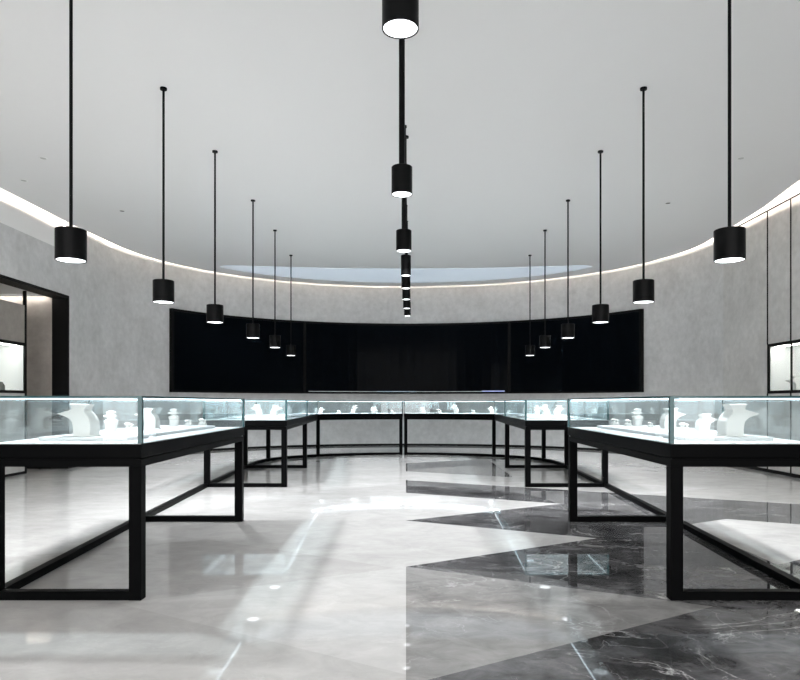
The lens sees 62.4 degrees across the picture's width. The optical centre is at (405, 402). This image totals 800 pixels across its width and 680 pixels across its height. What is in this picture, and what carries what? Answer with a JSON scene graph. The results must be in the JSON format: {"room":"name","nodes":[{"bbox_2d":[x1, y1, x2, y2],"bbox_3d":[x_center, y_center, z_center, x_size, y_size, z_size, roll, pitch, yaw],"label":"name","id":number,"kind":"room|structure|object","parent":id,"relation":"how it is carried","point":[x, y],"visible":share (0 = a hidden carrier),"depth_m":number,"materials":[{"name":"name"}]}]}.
{"room":"shop","nodes":[
{"label":"shop","id":0,"kind":"room"},
{"bbox_2d":[0,283,35,293],"bbox_3d":[-7.275,-1.845,6.865,2.650,0.090,8.730,0,0,0],"label":"ceiling","id":1,"kind":"structure","parent":0,"point":[4,289],"depth_m":10.61,"materials":[{"name":"white paint"}]},
{"bbox_2d":[0,294,42,295],"bbox_3d":[-6.600,-1.785,10.983,1.200,0.030,0.066,0,0,0],"label":"recessed light","id":2,"kind":"object","parent":1,"relation":"in","point":[0,294],"visible":0.61,"depth_m":10.95,"materials":[{"name":"white paint"}]},
{"bbox_2d":[0,296,51,438],"bbox_3d":[-7.230,-0.528,11.170,2.540,3.283,0.120,0,0,0],"label":"wall","id":3,"kind":"structure","parent":0,"point":[39,308],"depth_m":11.11,"materials":[{"name":"grey paint"}]},
{"bbox_2d":[27,467,51,468],"bbox_3d":[-7.230,1.093,11.102,2.540,0.040,0.015,0,0,0],"label":"baseboard","id":4,"kind":"structure","parent":3,"relation":"attached to","point":[27,467],"depth_m":11.10,"materials":[{"name":"black"}]},
{"bbox_2d":[0,223,93,433],"bbox_3d":[-5.825,-0.923,3.530,0.250,4.073,17.060,0,0,0],"label":"wall","id":5,"kind":"structure","parent":0,"point":[24,257],"depth_m":11.21,"materials":[{"name":"grey paint"}]},
{"bbox_2d":[0,200,54,245],"bbox_3d":[-5.825,-2.685,3.225,0.250,0.310,16.450,0,0,0],"label":"trim","id":6,"kind":"structure","parent":5,"relation":"attached to","point":[10,216],"depth_m":9.89,"materials":[{"name":"white paint"}]},
{"bbox_2d":[0,274,68,468],"bbox_3d":[-5.824,-0.344,7.075,0.272,2.913,8.150,0,0,0],"label":"trim","id":7,"kind":"structure","parent":5,"relation":"attached to","point":[60,302],"depth_m":11.11,"materials":[{"name":"black metal"}]},
{"bbox_2d":[0,188,93,239],"bbox_3d":[-5.875,-3.150,3.530,0.350,0.620,17.060,0,0,0],"label":"trim","id":8,"kind":"structure","parent":5,"relation":"attached to","point":[5,196],"depth_m":10.51,"materials":[{"name":"white paint"}]},
{"bbox_2d":[0,0,799,286],"bbox_3d":[-0.029,-3.005,5.924,11.142,0.090,21.849,0,0,0],"label":"ceiling","id":9,"kind":"structure","parent":0,"point":[511,106],"depth_m":7.08,"materials":[{"name":"white paint"}]},
{"bbox_2d":[54,0,86,263],"bbox_3d":[-2.224,-1.950,4.382,0.194,2.019,0.194,0,0,0],"label":"pendant lamp","id":10,"kind":"object","parent":9,"relation":"hanging from","point":[70,242],"visible":1,"depth_m":4.37,"materials":[{"name":"black metal"}]},
{"bbox_2d":[152,86,173,303],"bbox_3d":[-2.282,-1.950,6.211,0.194,2.019,0.194,0,0,0],"label":"pendant lamp","id":11,"kind":"object","parent":9,"relation":"hanging from","point":[162,289],"visible":1,"depth_m":6.20,"materials":[{"name":"black metal"}]},
{"bbox_2d":[206,150,223,322],"bbox_3d":[-2.248,-1.950,7.768,0.194,2.019,0.194,0,0,0],"label":"pendant lamp","id":12,"kind":"object","parent":9,"relation":"hanging from","point":[214,312],"visible":1,"depth_m":7.76,"materials":[{"name":"black metal"}]},
{"bbox_2d":[246,199,259,338],"bbox_3d":[-2.237,-1.950,9.649,0.194,2.019,0.194,0,0,0],"label":"pendant lamp","id":13,"kind":"object","parent":9,"relation":"hanging from","point":[252,329],"visible":1,"depth_m":9.64,"materials":[{"name":"black metal"}]},
{"bbox_2d":[269,230,280,347],"bbox_3d":[-2.248,-1.950,11.326,0.194,2.019,0.194,0,0,0],"label":"pendant lamp","id":14,"kind":"object","parent":9,"relation":"hanging from","point":[274,340],"visible":1,"depth_m":11.32,"materials":[{"name":"black metal"}]},
{"bbox_2d":[286,255,295,355],"bbox_3d":[-2.308,-1.950,13.246,0.194,2.019,0.194,0,0,0],"label":"pendant lamp","id":15,"kind":"object","parent":9,"relation":"hanging from","point":[290,349],"visible":1,"depth_m":13.24,"materials":[{"name":"black metal"}]},
{"bbox_2d":[382,0,418,38],"bbox_3d":[-0.025,-2.320,2.970,0.166,1.281,0.166,0,0,0],"label":"pendant lamp","id":16,"kind":"object","parent":9,"relation":"hanging from","point":[400,18],"visible":1,"depth_m":2.92,"materials":[{"name":"black metal"}]},
{"bbox_2d":[391,39,411,197],"bbox_3d":[-0.033,-2.307,5.254,0.166,1.306,0.166,0,0,0],"label":"pendant lamp","id":17,"kind":"object","parent":9,"relation":"hanging from","point":[401,173],"visible":0.82,"depth_m":5.23,"materials":[{"name":"black metal"}]},
{"bbox_2d":[396,125,411,252],"bbox_3d":[-0.024,-2.289,7.062,0.166,1.341,0.166,0,0,0],"label":"pendant lamp","id":18,"kind":"object","parent":9,"relation":"hanging from","point":[403,236],"visible":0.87,"depth_m":7.01,"materials":[{"name":"black metal"}]},
{"bbox_2d":[401,276,409,288],"bbox_3d":[-0.001,-2.184,8.164,0.112,1.551,0.112,0,0,0],"label":"pendant lamp","id":19,"kind":"object","parent":9,"relation":"hanging from","point":[405,281],"visible":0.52,"depth_m":8.12,"materials":[{"name":"black metal"}]},
{"bbox_2d":[401,135,410,276],"bbox_3d":[-0.001,-2.184,7.339,0.112,1.551,0.112,0,0,0],"label":"pendant lamp","id":20,"kind":"object","parent":9,"relation":"hanging from","point":[405,259],"visible":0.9,"depth_m":7.30,"materials":[{"name":"black metal"}]},
{"bbox_2d":[402,289,409,299],"bbox_3d":[0.004,-2.184,9.035,0.112,1.551,0.112,0,0,0],"label":"pendant lamp","id":21,"kind":"object","parent":9,"relation":"hanging from","point":[405,292],"visible":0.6,"depth_m":8.99,"materials":[{"name":"black metal"}]},
{"bbox_2d":[403,205,410,308],"bbox_3d":[0.012,-2.184,9.900,0.112,1.551,0.112,0,0,0],"label":"pendant lamp","id":22,"kind":"object","parent":9,"relation":"hanging from","point":[406,303],"visible":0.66,"depth_m":9.86,"materials":[{"name":"black metal"}]},
{"bbox_2d":[404,221,410,315],"bbox_3d":[0.023,-2.184,10.758,0.112,1.551,0.112,0,0,0],"label":"pendant lamp","id":23,"kind":"object","parent":9,"relation":"hanging from","point":[407,312],"visible":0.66,"depth_m":10.71,"materials":[{"name":"black metal"}]},
{"bbox_2d":[525,255,534,355],"bbox_3d":[2.489,-1.950,13.246,0.194,2.019,0.194,0,0,0],"label":"pendant lamp","id":24,"kind":"object","parent":9,"relation":"hanging from","point":[529,349],"visible":1,"depth_m":13.24,"materials":[{"name":"black metal"}]},
{"bbox_2d":[539,230,550,347],"bbox_3d":[2.385,-1.950,11.326,0.194,2.019,0.194,0,0,0],"label":"pendant lamp","id":25,"kind":"object","parent":9,"relation":"hanging from","point":[544,340],"visible":1,"depth_m":11.32,"materials":[{"name":"black metal"}]},
{"bbox_2d":[561,199,574,338],"bbox_3d":[2.368,-1.950,9.649,0.194,2.019,0.194,0,0,0],"label":"pendant lamp","id":26,"kind":"object","parent":9,"relation":"hanging from","point":[567,329],"visible":1,"depth_m":9.64,"materials":[{"name":"black metal"}]},
{"bbox_2d":[592,150,608,322],"bbox_3d":[2.289,-1.950,7.768,0.194,2.019,0.194,0,0,0],"label":"pendant lamp","id":27,"kind":"object","parent":9,"relation":"hanging from","point":[600,312],"visible":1,"depth_m":7.71,"materials":[{"name":"black metal"}]},
{"bbox_2d":[633,86,654,303],"bbox_3d":[2.235,-1.950,6.211,0.194,2.019,0.194,0,0,0],"label":"pendant lamp","id":28,"kind":"object","parent":9,"relation":"hanging from","point":[643,289],"visible":1,"depth_m":6.20,"materials":[{"name":"black metal"}]},
{"bbox_2d":[713,0,745,263],"bbox_3d":[2.148,-1.950,4.382,0.194,2.019,0.194,0,0,0],"label":"pendant lamp","id":29,"kind":"object","parent":9,"relation":"hanging from","point":[729,243],"visible":1,"depth_m":4.35,"materials":[{"name":"black metal"}]},
{"bbox_2d":[0,445,799,679],"bbox_3d":[0.000,1.113,7.000,18.000,0.001,24.000,0,0,0],"label":"floor","id":30,"kind":"structure","parent":0,"point":[360,567],"depth_m":4.35,"materials":[{"name":"stone"}]},
{"bbox_2d":[0,291,26,476],"bbox_3d":[-6.184,-0.319,7.785,0.452,2.863,5.170,0,0,0],"label":"display niche","id":31,"kind":"object","parent":30,"relation":"on","point":[13,316],"visible":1,"depth_m":10.19,"materials":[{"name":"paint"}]},
{"bbox_2d":[0,382,4,389],"bbox_3d":[-6.145,-0.251,10.000,0.110,0.125,0.100,0,0,0],"label":"block","id":32,"kind":"object","parent":31,"relation":"in","point":[2,386],"visible":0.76,"depth_m":9.97,"materials":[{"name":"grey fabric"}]},
{"bbox_2d":[0,396,244,600],"bbox_3d":[-2.026,0.538,6.175,1.011,1.150,5.007,0,0,-3],"label":"display table","id":33,"kind":"object","parent":30,"relation":"on","point":[136,454],"visible":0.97,"depth_m":3.72,"materials":[{"name":"black metal"}]},
{"bbox_2d":[38,434,148,440],"bbox_3d":[-1.950,0.220,4.150,0.540,0.022,0.340,0,0,0],"label":"display riser","id":34,"kind":"object","parent":33,"relation":"on","point":[105,437],"visible":0.94,"depth_m":3.98,"materials":[{"name":"grey"}]},
{"bbox_2d":[58,404,101,436],"bbox_3d":[-2.027,0.108,4.099,0.227,0.200,0.135,0,0,0],"label":"bust","id":35,"kind":"object","parent":34,"relation":"on","point":[85,423],"visible":1,"depth_m":4.04,"materials":[{"name":"white"}]},
{"bbox_2d":[0,427,243,457],"bbox_3d":[-2.006,0.273,4.965,1.047,0.075,2.530,0,0,0],"label":"tabletop","id":36,"kind":"object","parent":33,"relation":"on","point":[171,444],"depth_m":3.74,"materials":[{"name":"black metal"}]},
{"bbox_2d":[72,425,214,435],"bbox_3d":[-2.010,0.220,5.260,0.620,0.022,1.520,0,0,0],"label":"display riser","id":37,"kind":"object","parent":33,"relation":"on","point":[164,429],"visible":0.66,"depth_m":5.06,"materials":[{"name":"grey"}]},
{"bbox_2d":[103,411,117,431],"bbox_3d":[-2.083,0.133,4.653,0.102,0.150,0.060,0,0,0],"label":"stand","id":38,"kind":"object","parent":37,"relation":"on","point":[111,424],"visible":0.98,"depth_m":4.63,"materials":[{"name":"white"}]},
{"bbox_2d":[124,423,133,430],"bbox_3d":[-2.022,0.177,4.818,0.070,0.062,0.058,0,0,0],"label":"holder","id":39,"kind":"object","parent":37,"relation":"on","point":[127,425],"visible":0.98,"depth_m":4.80,"materials":[{"name":"white"}]},
{"bbox_2d":[134,408,159,428],"bbox_3d":[-2.056,0.125,5.254,0.187,0.165,0.111,0,0,0],"label":"bust","id":40,"kind":"object","parent":37,"relation":"on","point":[151,419],"visible":0.8,"depth_m":5.21,"materials":[{"name":"white"}]},
{"bbox_2d":[168,409,179,425],"bbox_3d":[-2.045,0.131,5.808,0.105,0.155,0.062,0,0,0],"label":"stand","id":41,"kind":"object","parent":37,"relation":"on","point":[173,419],"visible":0.97,"depth_m":5.79,"materials":[{"name":"white"}]},
{"bbox_2d":[184,419,192,425],"bbox_3d":[-1.936,0.179,5.874,0.066,0.058,0.054,0,0,0],"label":"holder","id":42,"kind":"object","parent":37,"relation":"on","point":[188,422],"visible":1,"depth_m":5.86,"materials":[{"name":"white"}]},
{"bbox_2d":[198,418,206,424],"bbox_3d":[-1.852,0.176,6.006,0.072,0.064,0.060,0,0,0],"label":"holder","id":43,"kind":"object","parent":37,"relation":"on","point":[201,420],"visible":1,"depth_m":5.99,"materials":[{"name":"white"}]},
{"bbox_2d":[203,400,307,486],"bbox_3d":[-2.167,0.538,9.960,1.212,1.150,2.607,0,0,0],"label":"display table","id":44,"kind":"object","parent":30,"relation":"on","point":[300,417],"visible":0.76,"depth_m":8.67,"materials":[{"name":"black metal"}]},
{"bbox_2d":[203,416,307,425],"bbox_3d":[-2.167,0.273,9.960,1.205,0.075,2.600,0,0,0],"label":"tray","id":45,"kind":"object","parent":44,"relation":"on","point":[296,420],"depth_m":8.66,"materials":[{"name":"black metal"}]},
{"bbox_2d":[225,415,293,418],"bbox_3d":[-2.175,0.220,10.100,0.850,0.022,1.600,0,0,0],"label":"display riser","id":46,"kind":"object","parent":44,"relation":"on","point":[246,416],"visible":0.77,"depth_m":9.30,"materials":[{"name":"grey"}]},
{"bbox_2d":[250,405,262,415],"bbox_3d":[-2.270,0.120,10.023,0.199,0.175,0.118,0,0,-11],"label":"bust","id":47,"kind":"object","parent":46,"relation":"on","point":[258,410],"visible":0.84,"depth_m":9.98,"materials":[{"name":"white"}]},
{"bbox_2d":[270,405,282,415],"bbox_3d":[-2.018,0.125,10.293,0.187,0.165,0.111,0,0,11],"label":"bust","id":48,"kind":"object","parent":46,"relation":"on","point":[274,411],"visible":1,"depth_m":10.26,"materials":[{"name":"white"}]},
{"bbox_2d":[248,400,402,464],"bbox_3d":[-1.598,0.538,13.104,1.702,1.150,4.352,0,0,30],"label":"display table","id":49,"kind":"object","parent":30,"relation":"on","point":[313,415],"depth_m":13.69,"materials":[{"name":"black metal"}]},
{"bbox_2d":[351,406,357,412],"bbox_3d":[-1.094,0.147,14.149,0.187,0.165,0.111,0,0,0],"label":"bust","id":50,"kind":"object","parent":49,"relation":"on","point":[353,410],"visible":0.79,"depth_m":14.10,"materials":[{"name":"white"}]},
{"bbox_2d":[308,413,402,419],"bbox_3d":[-1.598,0.273,13.105,1.701,0.075,4.351,0,0,30],"label":"tray","id":51,"kind":"object","parent":49,"relation":"on","point":[311,416],"depth_m":13.86,"materials":[{"name":"black metal"}]},
{"bbox_2d":[370,407,377,412],"bbox_3d":[-0.700,0.165,14.268,0.177,0.130,0.052,0,0,0],"label":"stand","id":52,"kind":"object","parent":49,"relation":"on","point":[373,410],"visible":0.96,"depth_m":14.25,"materials":[{"name":"white"}]},
{"bbox_2d":[404,400,563,464],"bbox_3d":[1.556,0.538,13.121,1.747,1.150,4.429,0,0,-32],"label":"display table","id":53,"kind":"object","parent":30,"relation":"on","point":[498,415],"depth_m":13.71,"materials":[{"name":"black metal"}]},
{"bbox_2d":[404,414,503,419],"bbox_3d":[1.556,0.273,13.122,1.746,0.075,4.427,0,0,-32],"label":"tray","id":54,"kind":"object","parent":53,"relation":"on","point":[406,416],"depth_m":13.87,"materials":[{"name":"black metal"}]},
{"bbox_2d":[450,405,458,412],"bbox_3d":[1.038,0.142,14.167,0.199,0.175,0.118,0,0,0],"label":"bust","id":55,"kind":"object","parent":53,"relation":"on","point":[454,407],"visible":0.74,"depth_m":14.12,"materials":[{"name":"white"}]},
{"bbox_2d":[504,400,608,486],"bbox_3d":[2.167,0.538,9.960,1.212,1.150,2.607,0,0,0],"label":"display table","id":56,"kind":"object","parent":30,"relation":"on","point":[511,417],"visible":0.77,"depth_m":8.67,"materials":[{"name":"black metal"}]},
{"bbox_2d":[518,415,586,418],"bbox_3d":[2.175,0.220,10.100,0.850,0.022,1.600,0,0,0],"label":"display riser","id":57,"kind":"object","parent":56,"relation":"on","point":[522,416],"visible":0.77,"depth_m":9.30,"materials":[{"name":"grey"}]},
{"bbox_2d":[534,405,539,415],"bbox_3d":[2.067,0.126,10.430,0.112,0.165,0.066,0,0,0],"label":"stand","id":58,"kind":"object","parent":57,"relation":"on","point":[536,411],"visible":0.94,"depth_m":10.41,"materials":[{"name":"white"}]},
{"bbox_2d":[538,405,549,415],"bbox_3d":[2.120,0.122,10.160,0.195,0.172,0.116,0,0,0],"label":"bust","id":59,"kind":"object","parent":57,"relation":"on","point":[545,411],"visible":0.94,"depth_m":10.11,"materials":[{"name":"white"}]},
{"bbox_2d":[553,405,564,415],"bbox_3d":[2.314,0.125,9.970,0.187,0.165,0.111,0,0,0],"label":"bust","id":60,"kind":"object","parent":57,"relation":"on","point":[557,411],"visible":0.88,"depth_m":9.92,"materials":[{"name":"white"}]},
{"bbox_2d":[504,416,608,425],"bbox_3d":[2.167,0.273,9.960,1.205,0.075,2.600,0,0,0],"label":"tray","id":61,"kind":"object","parent":56,"relation":"on","point":[510,420],"depth_m":8.66,"materials":[{"name":"black metal"}]},
{"bbox_2d":[567,396,799,600],"bbox_3d":[2.026,0.538,6.175,1.011,1.150,5.007,0,0,3],"label":"display table","id":62,"kind":"object","parent":30,"relation":"on","point":[675,454],"visible":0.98,"depth_m":3.72,"materials":[{"name":"black metal"}]},
{"bbox_2d":[597,425,716,435],"bbox_3d":[2.010,0.220,5.260,0.620,0.022,1.520,0,0,0],"label":"display riser","id":63,"kind":"object","parent":62,"relation":"on","point":[652,431],"visible":0.57,"depth_m":5.10,"materials":[{"name":"grey"}]},
{"bbox_2d":[611,418,618,424],"bbox_3d":[1.902,0.176,6.006,0.072,0.064,0.060,0,0,0],"label":"holder","id":64,"kind":"object","parent":63,"relation":"on","point":[612,419],"visible":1,"depth_m":5.99,"materials":[{"name":"white"}]},
{"bbox_2d":[624,419,631,425],"bbox_3d":[1.976,0.179,5.874,0.066,0.058,0.054,0,0,0],"label":"holder","id":65,"kind":"object","parent":63,"relation":"on","point":[626,420],"visible":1,"depth_m":5.86,"materials":[{"name":"white"}]},
{"bbox_2d":[631,409,642,425],"bbox_3d":[2.034,0.131,5.808,0.105,0.155,0.062,0,0,0],"label":"stand","id":66,"kind":"object","parent":63,"relation":"on","point":[637,419],"visible":0.95,"depth_m":5.79,"materials":[{"name":"white"}]},
{"bbox_2d":[659,408,685,428],"bbox_3d":[2.120,0.125,5.254,0.187,0.165,0.111,0,0,0],"label":"bust","id":67,"kind":"object","parent":63,"relation":"on","point":[664,420],"visible":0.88,"depth_m":5.21,"materials":[{"name":"white"}]},
{"bbox_2d":[679,423,688,430],"bbox_3d":[2.029,0.177,4.818,0.070,0.062,0.058,0,0,0],"label":"holder","id":68,"kind":"object","parent":63,"relation":"on","point":[682,425],"visible":0.99,"depth_m":4.80,"materials":[{"name":"white"}]},
{"bbox_2d":[693,414,717,431],"bbox_3d":[2.117,0.144,4.653,0.145,0.128,0.086,0,0,0],"label":"bust","id":69,"kind":"object","parent":63,"relation":"on","point":[702,424],"visible":0.98,"depth_m":4.62,"materials":[{"name":"white"}]},
{"bbox_2d":[568,427,799,457],"bbox_3d":[2.006,0.273,4.965,1.047,0.075,2.530,0,0,0],"label":"tray","id":70,"kind":"object","parent":62,"relation":"on","point":[640,444],"depth_m":3.81,"materials":[{"name":"black metal"}]},
{"bbox_2d":[663,434,773,440],"bbox_3d":[1.950,0.220,4.150,0.540,0.022,0.340,0,0,0],"label":"display riser","id":71,"kind":"object","parent":62,"relation":"on","point":[686,437],"visible":0.94,"depth_m":3.98,"materials":[{"name":"grey"}]},
{"bbox_2d":[715,404,758,436],"bbox_3d":[2.057,0.108,4.099,0.227,0.200,0.135,0,0,0],"label":"bust","id":72,"kind":"object","parent":71,"relation":"on","point":[730,423],"visible":1,"depth_m":4.04,"materials":[{"name":"white"}]},
{"bbox_2d":[94,241,722,448],"bbox_3d":[0.050,-0.923,14.680,11.900,4.073,5.240,0,0,0],"label":"wall","id":73,"kind":"structure","parent":0,"point":[683,327],"depth_m":14.89,"materials":[{"name":"grey paint"}]},
{"bbox_2d":[169,308,304,393],"bbox_3d":[-3.907,-1.130,15.490,3.428,1.810,0.365,0,0,-42],"label":"wall screen","id":74,"kind":"object","parent":73,"relation":"attached to","point":[204,357],"visible":0.94,"depth_m":15.47,"materials":[{"name":"black glass"}]},
{"bbox_2d":[201,444,600,451],"bbox_3d":[0.050,1.088,14.580,11.500,0.050,5.040,0,0,0],"label":"baseboard","id":75,"kind":"structure","parent":73,"relation":"attached to","point":[256,447],"depth_m":16.67,"materials":[{"name":"black"}]},
{"bbox_2d":[94,235,712,287],"bbox_3d":[0.050,-3.210,14.680,11.900,0.500,5.240,0,0,0],"label":"trim","id":76,"kind":"structure","parent":73,"relation":"attached to","point":[100,240],"depth_m":14.91,"materials":[{"name":"white paint"}]},
{"bbox_2d":[221,266,590,282],"bbox_3d":[0.000,-2.962,15.258,8.123,0.016,1.983,0,0,0],"label":"trim","id":77,"kind":"structure","parent":73,"relation":"attached to","point":[335,274],"depth_m":15.11,"materials":[{"name":"white"}]},
{"bbox_2d":[305,321,509,393],"bbox_3d":[0.025,-1.130,16.790,5.160,1.810,0.620,0,0,0],"label":"wall screen","id":78,"kind":"object","parent":73,"relation":"attached to","point":[340,358],"visible":1,"depth_m":16.89,"materials":[{"name":"black glass"}]},
{"bbox_2d":[509,309,643,393],"bbox_3d":[3.952,-1.130,15.520,3.381,1.810,0.353,0,0,41],"label":"wall screen","id":79,"kind":"object","parent":73,"relation":"attached to","point":[601,357],"visible":0.92,"depth_m":15.51,"materials":[{"name":"black"}]},
{"bbox_2d":[723,195,799,474],"bbox_3d":[5.900,-0.999,3.532,0.200,4.123,17.056,0,0,0],"label":"wall","id":80,"kind":"structure","parent":0,"point":[744,282],"depth_m":10.71,"materials":[{"name":"grey paint"}]},
{"bbox_2d":[767,211,767,468],"bbox_3d":[5.795,-0.999,10.580,0.014,4.123,0.018,0,0,0],"label":"trim","id":81,"kind":"structure","parent":80,"relation":"attached to","point":[767,211],"depth_m":10.57,"materials":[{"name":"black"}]},
{"bbox_2d":[735,180,799,225],"bbox_3d":[5.905,-3.270,3.530,0.190,0.380,17.060,0,0,0],"label":"trim","id":82,"kind":"structure","parent":80,"relation":"attached to","point":[794,189],"depth_m":10.24,"materials":[{"name":"white paint"}]},
{"bbox_2d":[738,193,799,225],"bbox_3d":[5.890,-3.070,3.515,0.220,0.020,17.030,0,0,0],"label":"trim","id":83,"kind":"structure","parent":80,"relation":"attached to","point":[794,196],"depth_m":10.46,"materials":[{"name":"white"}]},
{"bbox_2d":[744,467,799,477],"bbox_3d":[5.805,1.088,3.530,0.050,0.050,17.060,0,0,0],"label":"baseboard","id":84,"kind":"structure","parent":80,"relation":"attached to","point":[754,468],"depth_m":10.32,"materials":[{"name":"black"}]},
{"bbox_2d":[767,339,799,393],"bbox_3d":[6.014,-0.537,7.290,0.452,0.790,6.580,0,0,0],"label":"display niche","id":85,"kind":"object","parent":80,"relation":"attached to","point":[783,358],"visible":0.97,"depth_m":10.54,"materials":[{"name":"white paint"}]},
{"bbox_2d":[785,376,799,389],"bbox_3d":[5.968,-0.298,10.150,0.237,0.220,0.135,0,0,0],"label":"bust","id":86,"kind":"object","parent":85,"relation":"in","point":[796,379],"visible":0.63,"depth_m":10.09,"materials":[{"name":"white"}]},
{"bbox_2d":[790,199,790,472],"bbox_3d":[5.795,-0.999,9.940,0.014,4.123,0.018,0,0,0],"label":"trim","id":87,"kind":"structure","parent":80,"relation":"attached to","point":[790,199],"depth_m":9.94,"materials":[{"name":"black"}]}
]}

